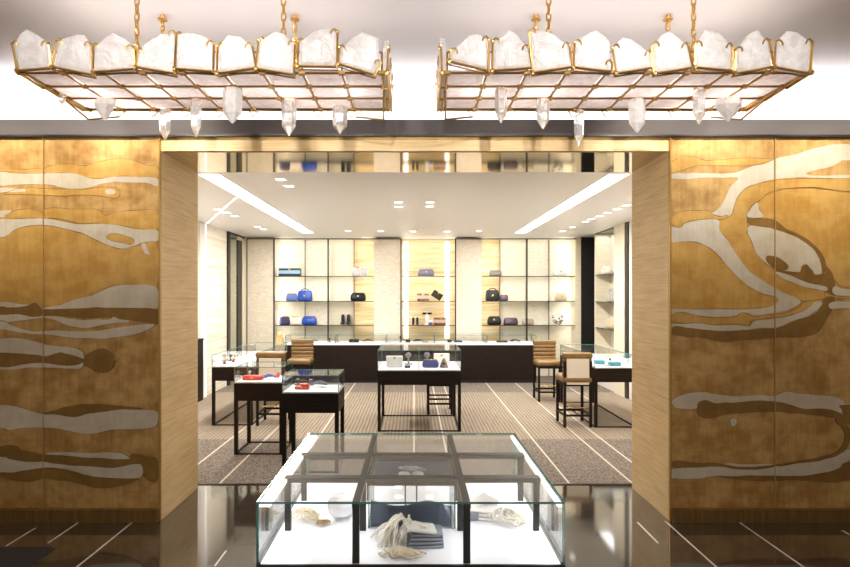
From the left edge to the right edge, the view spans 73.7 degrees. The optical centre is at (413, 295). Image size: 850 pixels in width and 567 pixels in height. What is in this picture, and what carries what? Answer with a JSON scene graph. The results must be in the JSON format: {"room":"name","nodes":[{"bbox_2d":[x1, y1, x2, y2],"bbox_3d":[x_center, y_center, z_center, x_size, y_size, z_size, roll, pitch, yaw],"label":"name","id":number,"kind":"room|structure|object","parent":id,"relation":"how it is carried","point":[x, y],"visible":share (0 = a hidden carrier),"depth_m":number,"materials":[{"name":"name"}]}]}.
{"room":"shop","nodes":[
{"label":"shop","id":0,"kind":"room"},
{"bbox_2d":[0,137,197,520],"bbox_3d":[-3.152,0.235,4.379,2.696,2.730,0.702,0,0,0],"label":"wall","id":1,"kind":"structure","parent":0,"point":[79,216],"depth_m":4.05,"materials":[{"name":"gold metal"}]},
{"bbox_2d":[0,508,157,522],"bbox_3d":[-3.158,1.556,4.024,2.684,0.088,0.049,0,0,0],"label":"baseboard","id":2,"kind":"structure","parent":1,"relation":"attached to","point":[7,515],"depth_m":4.00,"materials":[{"name":"brown wood"}]},
{"bbox_2d":[198,221,244,397],"bbox_3d":[-3.362,0.225,8.165,0.135,2.750,6.870,0,0,0],"label":"wall","id":3,"kind":"structure","parent":0,"point":[220,252],"depth_m":9.66,"materials":[{"name":"beige paint"}]},
{"bbox_2d":[244,237,580,375],"bbox_3d":[-0.100,0.225,11.318,6.800,2.750,0.564,0,0,0],"label":"wall","id":4,"kind":"structure","parent":0,"point":[470,259],"depth_m":11.34,"materials":[{"name":"beige paint"}]},
{"bbox_2d":[275,324,373,325],"bbox_3d":[-1.747,0.576,11.188,1.916,0.014,0.273,0,0,0],"label":"glass shelf","id":5,"kind":"object","parent":4,"relation":"attached to","point":[279,324],"visible":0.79,"depth_m":11.05,"materials":[{"name":"grey"}]},
{"bbox_2d":[279,316,289,324],"bbox_3d":[-2.549,0.481,11.170,0.211,0.173,0.075,0,0,0],"label":"clutch bag","id":6,"kind":"object","parent":5,"relation":"on","point":[284,320],"visible":1,"depth_m":11.14,"materials":[{"name":"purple leather"}]},
{"bbox_2d":[290,317,301,324],"bbox_3d":[-2.327,0.486,11.170,0.223,0.164,0.078,0,0,0],"label":"clutch bag","id":7,"kind":"object","parent":5,"relation":"on","point":[294,320],"visible":1,"depth_m":11.14,"materials":[{"name":"beige leather"}]},
{"bbox_2d":[302,316,316,324],"bbox_3d":[-2.059,0.482,11.168,0.296,0.172,0.116,0,0,0],"label":"handbag","id":8,"kind":"object","parent":5,"relation":"on","point":[307,320],"visible":1,"depth_m":11.12,"materials":[{"name":"blue leather"}]},
{"bbox_2d":[340,314,350,324],"bbox_3d":[-1.349,0.461,11.170,0.187,0.202,0.224,0,0,0],"label":"shoes","id":9,"kind":"object","parent":5,"relation":"on","point":[348,322],"visible":1,"depth_m":11.18,"materials":[{"name":"black leather"}]},
{"bbox_2d":[275,276,373,276],"bbox_3d":[-1.747,-0.383,11.188,1.916,0.014,0.273,0,0,0],"label":"glass shelf","id":10,"kind":"object","parent":4,"relation":"attached to","point":[275,276],"visible":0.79,"depth_m":11.05,"materials":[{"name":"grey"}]},
{"bbox_2d":[278,268,300,275],"bbox_3d":[-2.441,-0.468,11.165,0.424,0.154,0.159,0,0,0],"label":"bag","id":11,"kind":"object","parent":10,"relation":"on","point":[282,271],"visible":0.97,"depth_m":11.09,"materials":[{"name":"blue leather"}]},
{"bbox_2d":[352,267,367,275],"bbox_3d":[-1.058,-0.479,11.165,0.305,0.177,0.124,0,0,0],"label":"bag","id":12,"kind":"object","parent":10,"relation":"on","point":[356,271],"visible":0.94,"depth_m":11.11,"materials":[{"name":"white leather"}]},
{"bbox_2d":[275,301,373,301],"bbox_3d":[-1.747,0.104,11.188,1.916,0.014,0.273,0,0,0],"label":"glass shelf","id":13,"kind":"object","parent":4,"relation":"attached to","point":[275,301],"visible":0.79,"depth_m":11.05,"materials":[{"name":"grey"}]},
{"bbox_2d":[286,293,296,300],"bbox_3d":[-2.407,0.020,11.170,0.226,0.154,0.080,0,0,0],"label":"clutch bag","id":14,"kind":"object","parent":13,"relation":"on","point":[290,296],"visible":1,"depth_m":11.14,"materials":[{"name":"blue leather"}]},
{"bbox_2d":[297,288,312,300],"bbox_3d":[-2.147,-0.026,11.168,0.288,0.245,0.110,0,0,0],"label":"tote bag","id":15,"kind":"object","parent":13,"relation":"on","point":[302,295],"visible":1,"depth_m":11.12,"materials":[{"name":"blue leather"}]},
{"bbox_2d":[350,293,365,300],"bbox_3d":[-1.098,0.015,11.168,0.306,0.163,0.119,0,0,0],"label":"handbag","id":16,"kind":"object","parent":13,"relation":"on","point":[354,296],"visible":1,"depth_m":11.12,"materials":[{"name":"black leather"}]},
{"bbox_2d":[404,242,407,337],"bbox_3d":[-0.161,-0.120,11.384,0.090,1.940,0.012,0,0,0],"label":"light line","id":17,"kind":"object","parent":4,"relation":"attached to","point":[405,243],"visible":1,"depth_m":11.38,"materials":[{"name":"white"}]},
{"bbox_2d":[402,324,454,325],"bbox_3d":[0.278,0.576,11.188,1.031,0.014,0.273,0,0,0],"label":"glass shelf","id":18,"kind":"object","parent":4,"relation":"attached to","point":[402,324],"visible":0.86,"depth_m":11.05,"materials":[{"name":"grey"}]},
{"bbox_2d":[412,317,418,324],"bbox_3d":[0.026,0.491,11.170,0.134,0.145,0.161,0,0,0],"label":"shoes","id":19,"kind":"object","parent":18,"relation":"on","point":[417,318],"visible":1,"depth_m":11.18,"materials":[{"name":"black"}]},
{"bbox_2d":[422,313,431,324],"bbox_3d":[0.257,0.447,11.200,0.189,0.243,0.098,0,0,0],"label":"bust","id":20,"kind":"object","parent":18,"relation":"on","point":[426,315],"visible":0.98,"depth_m":11.17,"materials":[{"name":"white"}]},
{"bbox_2d":[434,317,445,324],"bbox_3d":[0.510,0.496,11.165,0.242,0.144,0.100,0,0,0],"label":"bag","id":21,"kind":"object","parent":18,"relation":"on","point":[437,320],"visible":1,"depth_m":11.12,"materials":[{"name":"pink leather"}]},
{"bbox_2d":[402,276,454,276],"bbox_3d":[0.278,-0.383,11.188,1.031,0.014,0.273,0,0,0],"label":"glass shelf","id":22,"kind":"object","parent":4,"relation":"attached to","point":[402,276],"visible":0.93,"depth_m":11.05,"materials":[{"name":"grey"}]},
{"bbox_2d":[418,269,434,275],"bbox_3d":[0.242,-0.462,11.168,0.327,0.142,0.127,0,0,0],"label":"handbag","id":23,"kind":"object","parent":22,"relation":"on","point":[422,272],"visible":0.95,"depth_m":11.12,"materials":[{"name":"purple leather"}]},
{"bbox_2d":[402,301,454,301],"bbox_3d":[0.278,0.104,11.188,1.031,0.014,0.273,0,0,0],"label":"glass shelf","id":24,"kind":"object","parent":4,"relation":"attached to","point":[402,301],"visible":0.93,"depth_m":11.05,"materials":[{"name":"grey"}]},
{"bbox_2d":[417,293,428,300],"bbox_3d":[0.177,0.023,11.165,0.238,0.148,0.099,0,0,0],"label":"bag","id":25,"kind":"object","parent":24,"relation":"on","point":[420,296],"visible":1,"depth_m":11.12,"materials":[{"name":"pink leather"}]},
{"bbox_2d":[431,290,442,300],"bbox_3d":[0.455,-0.017,11.165,0.242,0.220,0.089,0,0,0],"label":"bag","id":26,"kind":"object","parent":24,"relation":"on","point":[435,294],"visible":1,"depth_m":11.13,"materials":[{"name":"grey leather"}]},
{"bbox_2d":[445,242,448,337],"bbox_3d":[0.663,-0.120,11.384,0.090,1.940,0.012,0,0,0],"label":"light line","id":27,"kind":"object","parent":4,"relation":"attached to","point":[446,243],"visible":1,"depth_m":11.38,"materials":[{"name":"white"}]},
{"bbox_2d":[481,324,574,325],"bbox_3d":[2.231,0.576,11.188,1.812,0.014,0.273,0,0,0],"label":"glass shelf","id":28,"kind":"object","parent":4,"relation":"attached to","point":[481,324],"visible":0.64,"depth_m":11.05,"materials":[{"name":"grey"}]},
{"bbox_2d":[487,316,500,324],"bbox_3d":[1.580,0.482,11.168,0.277,0.172,0.109,0,0,0],"label":"handbag","id":29,"kind":"object","parent":28,"relation":"on","point":[492,320],"visible":1,"depth_m":11.12,"materials":[{"name":"black leather"}]},
{"bbox_2d":[503,318,517,324],"bbox_3d":[1.906,0.496,11.170,0.282,0.144,0.099,0,0,0],"label":"clutch bag","id":30,"kind":"object","parent":28,"relation":"on","point":[507,321],"visible":1,"depth_m":11.13,"materials":[{"name":"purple leather"}]},
{"bbox_2d":[522,318,533,324],"bbox_3d":[2.246,0.502,11.170,0.234,0.132,0.081,0,0,0],"label":"clutch bag","id":31,"kind":"object","parent":28,"relation":"on","point":[530,320],"visible":0.95,"depth_m":11.13,"materials":[{"name":"beige leather"}]},
{"bbox_2d":[552,315,563,324],"bbox_3d":[2.841,0.466,11.180,0.249,0.204,0.065,0,0,0],"label":"sculpture","id":32,"kind":"object","parent":28,"relation":"on","point":[555,321],"visible":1,"depth_m":11.16,"materials":[{"name":"grey ceramic"}]},
{"bbox_2d":[481,276,574,276],"bbox_3d":[2.231,-0.383,11.188,1.812,0.014,0.273,0,0,0],"label":"glass shelf","id":33,"kind":"object","parent":4,"relation":"attached to","point":[481,276],"visible":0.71,"depth_m":11.05,"materials":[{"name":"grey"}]},
{"bbox_2d":[489,270,501,275],"bbox_3d":[1.602,-0.453,11.170,0.246,0.124,0.085,0,0,0],"label":"clutch bag","id":34,"kind":"object","parent":33,"relation":"on","point":[492,272],"visible":0.94,"depth_m":11.13,"materials":[{"name":"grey leather"}]},
{"bbox_2d":[553,268,567,275],"bbox_3d":[2.882,-0.468,11.168,0.289,0.155,0.113,0,0,0],"label":"handbag","id":35,"kind":"object","parent":33,"relation":"on","point":[557,271],"visible":0.97,"depth_m":11.12,"materials":[{"name":"white leather"}]},
{"bbox_2d":[481,301,574,301],"bbox_3d":[2.231,0.104,11.188,1.812,0.014,0.273,0,0,0],"label":"glass shelf","id":36,"kind":"object","parent":4,"relation":"attached to","point":[481,301],"visible":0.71,"depth_m":11.05,"materials":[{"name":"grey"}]},
{"bbox_2d":[485,288,499,300],"bbox_3d":[1.544,-0.032,11.168,0.276,0.257,0.106,0,0,0],"label":"tote bag","id":37,"kind":"object","parent":36,"relation":"on","point":[491,295],"visible":1,"depth_m":11.13,"materials":[{"name":"black leather"}]},
{"bbox_2d":[500,294,507,300],"bbox_3d":[1.771,0.032,11.140,0.162,0.128,0.064,0,0,0],"label":"clutch bag","id":38,"kind":"object","parent":36,"relation":"on","point":[504,297],"visible":1,"depth_m":11.11,"materials":[{"name":"purple leather"}]},
{"bbox_2d":[554,293,567,300],"bbox_3d":[2.898,0.016,11.168,0.258,0.161,0.102,0,0,0],"label":"handbag","id":39,"kind":"object","parent":36,"relation":"on","point":[558,296],"visible":1,"depth_m":11.13,"materials":[{"name":"beige leather"}]},
{"bbox_2d":[198,376,631,484],"bbox_3d":[0.050,1.622,8.200,7.300,0.056,6.800,0,0,0],"label":"floor","id":40,"kind":"structure","parent":0,"point":[577,453],"depth_m":6.58,"materials":[{"name":"brown carpet"}]},
{"bbox_2d":[198,338,203,401],"bbox_3d":[-3.281,1.123,8.340,0.088,0.945,0.790,0,0,0],"label":"base cabinet","id":41,"kind":"object","parent":40,"relation":"on","point":[200,340],"visible":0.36,"depth_m":8.62,"materials":[{"name":"brown wood"}]},
{"bbox_2d":[212,342,286,425],"bbox_3d":[-2.240,1.163,7.940,0.500,0.875,1.920,0,0,0],"label":"display case","id":42,"kind":"object","parent":40,"relation":"on","point":[246,353],"visible":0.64,"depth_m":7.16,"materials":[{"name":"brown wood"}]},
{"bbox_2d":[276,332,283,342],"bbox_3d":[-2.078,0.641,8.780,0.100,0.167,0.100,0,0,0],"label":"box","id":43,"kind":"object","parent":42,"relation":"on","point":[279,339],"visible":1,"depth_m":8.74,"materials":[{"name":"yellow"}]},
{"bbox_2d":[234,362,292,454],"bbox_3d":[-1.565,1.157,5.940,0.490,0.885,0.480,0,0,0],"label":"display case","id":44,"kind":"object","parent":40,"relation":"on","point":[270,388],"visible":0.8,"depth_m":5.70,"materials":[{"name":"brown wood"}]},
{"bbox_2d":[242,375,263,379],"bbox_3d":[-1.661,0.842,5.858,0.200,0.045,0.104,0,0,0],"label":"clutch bag","id":45,"kind":"object","parent":44,"relation":"on","point":[245,377],"visible":0.95,"depth_m":5.81,"materials":[{"name":"red leather"}]},
{"bbox_2d":[262,374,276,378],"bbox_3d":[-1.494,0.826,5.860,0.139,0.047,0.091,0,0,0],"label":"necklace","id":46,"kind":"object","parent":44,"relation":"on","point":[266,375],"visible":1,"depth_m":5.84,"materials":[{"name":"blue fabric"}]},
{"bbox_2d":[256,352,288,425],"bbox_3d":[-1.770,1.143,7.160,0.360,0.905,0.400,0,0,0],"label":"bar stool","id":47,"kind":"object","parent":40,"relation":"on","point":[263,359],"visible":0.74,"depth_m":6.96,"materials":[{"name":"beige leather"}]},
{"bbox_2d":[287,339,313,384],"bbox_3d":[-1.789,1.143,8.950,0.360,0.905,0.400,0,0,0],"label":"bar stool","id":48,"kind":"object","parent":40,"relation":"on","point":[302,352],"visible":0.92,"depth_m":9.06,"materials":[{"name":"beige leather"}]},
{"bbox_2d":[285,334,334,382],"bbox_3d":[-1.908,1.161,10.648,0.916,0.871,0.504,0,0,0],"label":"base cabinet","id":49,"kind":"object","parent":40,"relation":"on","point":[324,351],"visible":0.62,"depth_m":10.40,"materials":[{"name":"brown wood"}]},
{"bbox_2d":[282,369,343,472],"bbox_3d":[-0.935,1.157,5.325,0.510,0.885,0.430,0,0,0],"label":"display case","id":50,"kind":"object","parent":40,"relation":"on","point":[318,398],"visible":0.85,"depth_m":5.11,"materials":[{"name":"brown wood"}]},
{"bbox_2d":[295,383,309,388],"bbox_3d":[-1.041,0.841,5.279,0.130,0.048,0.085,0,0,0],"label":"wallet","id":51,"kind":"object","parent":50,"relation":"on","point":[303,385],"visible":1,"depth_m":5.25,"materials":[{"name":"red leather"}]},
{"bbox_2d":[311,380,328,384],"bbox_3d":[-0.901,0.826,5.408,0.177,0.049,0.102,0,0,0],"label":"necklace","id":52,"kind":"object","parent":50,"relation":"on","point":[320,382],"visible":1,"depth_m":5.38,"materials":[{"name":"grey metal"}]},
{"bbox_2d":[335,334,385,382],"bbox_3d":[-0.981,1.161,10.648,0.934,0.871,0.504,0,0,0],"label":"base cabinet","id":53,"kind":"object","parent":40,"relation":"on","point":[359,360],"visible":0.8,"depth_m":10.40,"materials":[{"name":"brown wood"}]},
{"bbox_2d":[349,339,358,341],"bbox_3d":[-1.122,0.835,10.598,0.180,0.060,0.104,0,0,0],"label":"case","id":54,"kind":"object","parent":53,"relation":"on","point":[350,340],"visible":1,"depth_m":10.55,"materials":[{"name":"black"}]},
{"bbox_2d":[386,334,434,360],"bbox_3d":[-0.068,1.161,10.648,0.890,0.871,0.504,0,0,0],"label":"base cabinet","id":55,"kind":"object","parent":40,"relation":"on","point":[390,345],"visible":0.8,"depth_m":10.40,"materials":[{"name":"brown wood"}]},
{"bbox_2d":[378,344,460,431],"bbox_3d":[0.062,1.119,7.110,0.981,0.962,0.880,0,0,0],"label":"display case","id":56,"kind":"object","parent":40,"relation":"on","point":[416,374],"visible":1,"depth_m":6.67,"materials":[{"name":"brown wood"}]},
{"bbox_2d":[386,356,402,366],"bbox_3d":[-0.239,0.801,6.946,0.200,0.135,0.085,0,0,0],"label":"bag","id":57,"kind":"object","parent":56,"relation":"on","point":[391,361],"visible":1,"depth_m":6.91,"materials":[{"name":"white leather"}]},
{"bbox_2d":[404,352,412,364],"bbox_3d":[-0.070,0.794,7.220,0.102,0.150,0.085,0,0,0],"label":"stand","id":58,"kind":"object","parent":56,"relation":"on","point":[408,354],"visible":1,"depth_m":7.20,"materials":[{"name":"grey"}]},
{"bbox_2d":[424,352,429,358],"bbox_3d":[0.166,0.794,7.260,0.108,0.150,0.090,0,0,0],"label":"stand","id":59,"kind":"object","parent":56,"relation":"on","point":[426,354],"visible":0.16,"depth_m":7.24,"materials":[{"name":"grey"}]},
{"bbox_2d":[422,359,438,367],"bbox_3d":[0.201,0.819,6.900,0.204,0.100,0.071,0,0,0],"label":"clutch bag","id":60,"kind":"object","parent":56,"relation":"on","point":[427,363],"visible":1,"depth_m":6.87,"materials":[{"name":"blue leather"}]},
{"bbox_2d":[434,353,448,363],"bbox_3d":[0.354,0.804,7.295,0.200,0.130,0.085,0,0,0],"label":"bag","id":61,"kind":"object","parent":56,"relation":"on","point":[439,356],"visible":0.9,"depth_m":7.26,"materials":[{"name":"white leather"}]},
{"bbox_2d":[440,358,447,367],"bbox_3d":[0.364,0.812,6.900,0.078,0.115,0.078,0,0,45],"label":"ornament","id":62,"kind":"object","parent":56,"relation":"on","point":[443,364],"visible":1,"depth_m":6.88,"materials":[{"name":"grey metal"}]},
{"bbox_2d":[427,385,452,414],"bbox_3d":[0.351,1.346,7.820,0.360,0.500,0.400,0,0,0],"label":"stool","id":63,"kind":"object","parent":40,"relation":"on","point":[450,394],"visible":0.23,"depth_m":7.63,"materials":[{"name":"black wood"}]},
{"bbox_2d":[435,334,486,382],"bbox_3d":[0.858,1.161,10.648,0.960,0.871,0.504,0,0,0],"label":"base cabinet","id":64,"kind":"object","parent":40,"relation":"on","point":[473,354],"visible":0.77,"depth_m":10.40,"materials":[{"name":"brown wood"}]},
{"bbox_2d":[487,334,535,382],"bbox_3d":[1.793,1.161,10.648,0.907,0.871,0.504,0,0,0],"label":"base cabinet","id":65,"kind":"object","parent":40,"relation":"on","point":[510,361],"visible":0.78,"depth_m":10.40,"materials":[{"name":"brown wood"}]},
{"bbox_2d":[533,340,559,401],"bbox_3d":[2.045,1.143,8.740,0.360,0.905,0.400,0,0,0],"label":"bar stool","id":66,"kind":"object","parent":40,"relation":"on","point":[544,353],"visible":0.98,"depth_m":8.85,"materials":[{"name":"beige leather"}]},
{"bbox_2d":[556,352,592,427],"bbox_3d":[1.990,1.143,7.070,0.360,0.905,0.400,0,0,0],"label":"bar stool","id":67,"kind":"object","parent":40,"relation":"on","point":[577,366],"visible":1,"depth_m":6.88,"materials":[{"name":"beige leather"}]},
{"bbox_2d":[560,344,631,427],"bbox_3d":[2.445,1.163,7.685,0.510,0.875,1.630,0,0,0],"label":"display case","id":68,"kind":"object","parent":40,"relation":"on","point":[623,373],"visible":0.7,"depth_m":6.96,"materials":[{"name":"brown wood"}]},
{"bbox_2d":[595,360,604,363],"bbox_3d":[2.362,0.840,7.218,0.120,0.050,0.094,0,0,0],"label":"box","id":69,"kind":"object","parent":68,"relation":"on","point":[596,361],"visible":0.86,"depth_m":7.17,"materials":[{"name":"teal"}]},
{"bbox_2d":[608,361,620,365],"bbox_3d":[2.482,0.840,7.018,0.140,0.050,0.094,0,0,0],"label":"box","id":70,"kind":"object","parent":68,"relation":"on","point":[611,363],"visible":0.98,"depth_m":6.97,"materials":[{"name":"teal"}]},
{"bbox_2d":[198,172,631,238],"bbox_3d":[0.050,-1.200,8.165,7.500,0.100,6.870,0,0,0],"label":"ceiling","id":71,"kind":"structure","parent":0,"point":[327,204],"depth_m":6.97,"materials":[{"name":"white paint"}]},
{"bbox_2d":[206,198,236,223],"bbox_3d":[-2.685,-1.149,7.815,0.024,0.003,2.661,0,0,-27],"label":"ceiling light","id":72,"kind":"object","parent":71,"relation":"attached to","point":[228,204],"depth_m":7.61,"materials":[{"name":"white"}]},
{"bbox_2d":[198,173,312,232],"bbox_3d":[-1.930,-1.147,7.810,0.216,0.006,5.000,0,0,0],"label":"ceiling light slot","id":73,"kind":"object","parent":71,"relation":"attached to","point":[218,179],"visible":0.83,"depth_m":6.66,"materials":[{"name":"white"}]},
{"bbox_2d":[274,178,287,180],"bbox_3d":[-1.314,-1.148,5.587,0.110,0.004,0.110,0,0,0],"label":"recessed light","id":74,"kind":"object","parent":71,"relation":"in","point":[276,179],"visible":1,"depth_m":5.58,"materials":[{"name":"white"}]},
{"bbox_2d":[515,173,631,232],"bbox_3d":[1.930,-1.147,7.810,0.216,0.006,5.000,0,0,0],"label":"ceiling light slot","id":75,"kind":"object","parent":71,"relation":"attached to","point":[609,179],"visible":1,"depth_m":6.66,"materials":[{"name":"white"}]},
{"bbox_2d":[161,137,668,171],"bbox_3d":[0.007,-1.080,4.384,3.622,0.100,0.692,0,0,0],"label":"wall","id":76,"kind":"structure","parent":0,"point":[200,154],"depth_m":4.07,"materials":[{"name":"wood"}]},
{"bbox_2d":[0,119,849,137],"bbox_3d":[0.000,-1.190,4.180,9.000,0.120,0.340,0,0,0],"label":"trim","id":77,"kind":"structure","parent":76,"relation":"attached to","point":[9,128],"depth_m":4.01,"materials":[{"name":"grey"}]},
{"bbox_2d":[0,0,849,80],"bbox_3d":[0.000,-1.685,0.760,9.200,0.100,7.520,0,0,0],"label":"ceiling","id":78,"kind":"structure","parent":0,"point":[413,29],"depth_m":3.38,"materials":[{"name":"white paint"}]},
{"bbox_2d":[10,0,393,139],"bbox_3d":[-1.080,-1.275,3.176,1.920,0.720,0.702,0,0,0],"label":"chandelier","id":79,"kind":"object","parent":78,"relation":"hanging from","point":[69,74],"visible":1,"depth_m":2.94,"materials":[{"name":"white glass"}]},
{"bbox_2d":[435,0,813,145],"bbox_3d":[1.087,-1.275,3.175,1.925,0.720,0.703,0,0,0],"label":"chandelier","id":80,"kind":"object","parent":78,"relation":"hanging from","point":[660,87],"visible":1,"depth_m":2.94,"materials":[{"name":"white glass"}]},
{"bbox_2d":[0,485,849,566],"bbox_3d":[0.000,1.624,0.915,9.200,0.051,7.830,0,0,0],"label":"floor","id":81,"kind":"structure","parent":0,"point":[215,525],"depth_m":3.73,"materials":[{"name":"stone"}]},
{"bbox_2d":[0,547,54,566],"bbox_3d":[-3.140,1.595,3.100,1.720,0.007,1.000,0,0,0],"label":"floor mat","id":82,"kind":"object","parent":81,"relation":"on","point":[9,556],"visible":1,"depth_m":3.48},
{"bbox_2d":[256,433,564,566],"bbox_3d":[-0.011,1.125,2.240,0.976,0.950,0.900,0,0,0],"label":"display case","id":83,"kind":"object","parent":81,"relation":"on","point":[282,540],"visible":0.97,"depth_m":2.04,"materials":[{"name":"clear glass"}]},
{"bbox_2d":[292,507,319,520],"bbox_3d":[-0.420,0.821,2.155,0.127,0.041,0.100,0,0,0],"label":"pearl necklace","id":84,"kind":"object","parent":83,"relation":"on","point":[308,512],"visible":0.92,"depth_m":2.13,"materials":[{"name":"beige"}]},
{"bbox_2d":[316,519,330,524],"bbox_3d":[-0.337,0.836,2.096,0.042,0.012,0.059,0,0,43],"label":"bracelet","id":85,"kind":"object","parent":83,"relation":"on","point":[319,521],"visible":1,"depth_m":2.09,"materials":[{"name":"brown metal"}]},
{"bbox_2d":[327,493,352,517],"bbox_3d":[-0.278,0.805,2.180,0.110,0.089,0.110,0,0,0],"label":"bag","id":86,"kind":"object","parent":83,"relation":"on","point":[336,510],"visible":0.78,"depth_m":2.14,"materials":[{"name":"white"}]},
{"bbox_2d":[370,512,426,547],"bbox_3d":[-0.054,0.801,1.945,0.191,0.092,0.100,0,0,-5],"label":"scarf","id":87,"kind":"object","parent":83,"relation":"on","point":[388,535],"visible":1,"depth_m":1.94,"materials":[{"name":"beige fabric"}]},
{"bbox_2d":[378,546,426,558],"bbox_3d":[-0.038,0.837,1.859,0.160,0.017,0.084,0,0,0],"label":"pearl necklace","id":88,"kind":"object","parent":83,"relation":"on","point":[398,551],"visible":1,"depth_m":1.85,"materials":[{"name":"beige"}]},
{"bbox_2d":[370,500,451,526],"bbox_3d":[-0.011,0.805,2.111,0.300,0.088,0.054,0,0,0],"label":"scarf","id":89,"kind":"object","parent":83,"relation":"on","point":[437,514],"visible":0.75,"depth_m":2.10,"materials":[{"name":"blue fabric"}]},
{"bbox_2d":[398,471,423,504],"bbox_3d":[-0.012,0.769,2.220,0.102,0.160,0.040,0,0,0],"label":"display stand","id":90,"kind":"object","parent":83,"relation":"on","point":[401,472],"visible":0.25,"depth_m":2.22,"materials":[{"name":"white"}]},
{"bbox_2d":[398,471,409,474],"bbox_3d":[-0.039,0.712,2.220,0.048,0.045,0.040,0,0,0],"label":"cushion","id":91,"kind":"object","parent":90,"relation":"on","point":[402,472],"depth_m":2.21,"materials":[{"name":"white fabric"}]},
{"bbox_2d":[398,465,425,470],"bbox_3d":[-0.007,0.678,2.235,0.111,0.016,0.043,0,0,0],"label":"bracelet","id":92,"kind":"object","parent":90,"relation":"on","point":[413,467],"visible":1,"depth_m":2.23,"materials":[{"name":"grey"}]},
{"bbox_2d":[412,471,423,474],"bbox_3d":[0.015,0.712,2.220,0.048,0.045,0.040,0,0,0],"label":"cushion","id":93,"kind":"object","parent":90,"relation":"on","point":[416,472],"depth_m":2.21,"materials":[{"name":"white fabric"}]},
{"bbox_2d":[406,521,443,548],"bbox_3d":[0.037,0.816,1.954,0.131,0.067,0.107,0,0,-7],"label":"scarf","id":94,"kind":"object","parent":83,"relation":"on","point":[431,537],"visible":0.85,"depth_m":1.92,"materials":[{"name":"grey fabric"}]},
{"bbox_2d":[470,492,498,520],"bbox_3d":[0.255,0.810,2.186,0.146,0.079,0.121,0,0,9],"label":"pouch","id":95,"kind":"object","parent":83,"relation":"on","point":[479,512],"visible":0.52,"depth_m":2.19,"materials":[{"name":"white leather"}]},
{"bbox_2d":[486,507,528,526],"bbox_3d":[0.352,0.815,2.121,0.158,0.050,0.120,0,0,0],"label":"pearl necklace","id":96,"kind":"object","parent":83,"relation":"on","point":[504,513],"visible":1,"depth_m":2.10,"materials":[{"name":"beige"}]},
{"bbox_2d":[0,81,849,118],"bbox_3d":[0.000,-1.438,4.450,9.200,0.595,0.300,0,0,0],"label":"wall","id":97,"kind":"structure","parent":0,"point":[18,99],"depth_m":4.50,"materials":[{"name":"white paint"}]},
{"bbox_2d":[581,221,631,399],"bbox_3d":[3.465,0.225,8.165,0.490,2.750,6.870,0,0,0],"label":"wall","id":98,"kind":"structure","parent":0,"point":[612,247],"depth_m":10.42,"materials":[{"name":"beige paint"}]},
{"bbox_2d":[595,273,613,275],"bbox_3d":[3.469,-0.383,9.890,0.278,0.014,1.056,0,0,0],"label":"glass shelf","id":99,"kind":"object","parent":98,"relation":"attached to","point":[606,274],"visible":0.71,"depth_m":10.04,"materials":[{"name":"grey"}]},
{"bbox_2d":[601,266,611,273],"bbox_3d":[3.443,-0.463,10.149,0.089,0.144,0.223,0,0,-21],"label":"handbag","id":100,"kind":"object","parent":99,"relation":"on","point":[605,269],"visible":0.94,"depth_m":10.10,"materials":[{"name":"beige leather"}]},
{"bbox_2d":[595,327,613,330],"bbox_3d":[3.469,0.576,9.890,0.278,0.014,1.056,0,0,0],"label":"glass shelf","id":101,"kind":"object","parent":98,"relation":"attached to","point":[605,328],"visible":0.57,"depth_m":9.93,"materials":[{"name":"grey"}]},
{"bbox_2d":[606,319,613,328],"bbox_3d":[3.438,0.486,9.899,0.082,0.163,0.204,0,0,-21],"label":"handbag","id":102,"kind":"object","parent":101,"relation":"on","point":[610,322],"visible":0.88,"depth_m":9.87,"materials":[{"name":"beige leather"}]},
{"bbox_3d":[3.469,0.104,9.890,0.278,0.014,1.056,0,0,0],"label":"glass shelf","id":103,"kind":"object","parent":98,"relation":"attached to","visible":0},
{"bbox_2d":[607,289,613,301],"bbox_3d":[3.433,-0.016,9.849,0.078,0.225,0.199,0,0,-21],"label":"tote bag","id":104,"kind":"object","parent":103,"relation":"on","point":[610,295],"visible":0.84,"depth_m":9.83,"materials":[{"name":"grey leather"}]},
{"bbox_2d":[632,137,849,520],"bbox_3d":[3.159,0.235,4.379,2.682,2.730,0.702,0,0,0],"label":"wall","id":105,"kind":"structure","parent":0,"point":[761,226],"depth_m":4.05,"materials":[{"name":"gold metal"}]},
{"bbox_2d":[672,508,849,522],"bbox_3d":[3.165,1.556,4.024,2.670,0.088,0.049,0,0,0],"label":"baseboard","id":106,"kind":"structure","parent":105,"relation":"attached to","point":[679,515],"depth_m":4.00,"materials":[{"name":"brown wood"}]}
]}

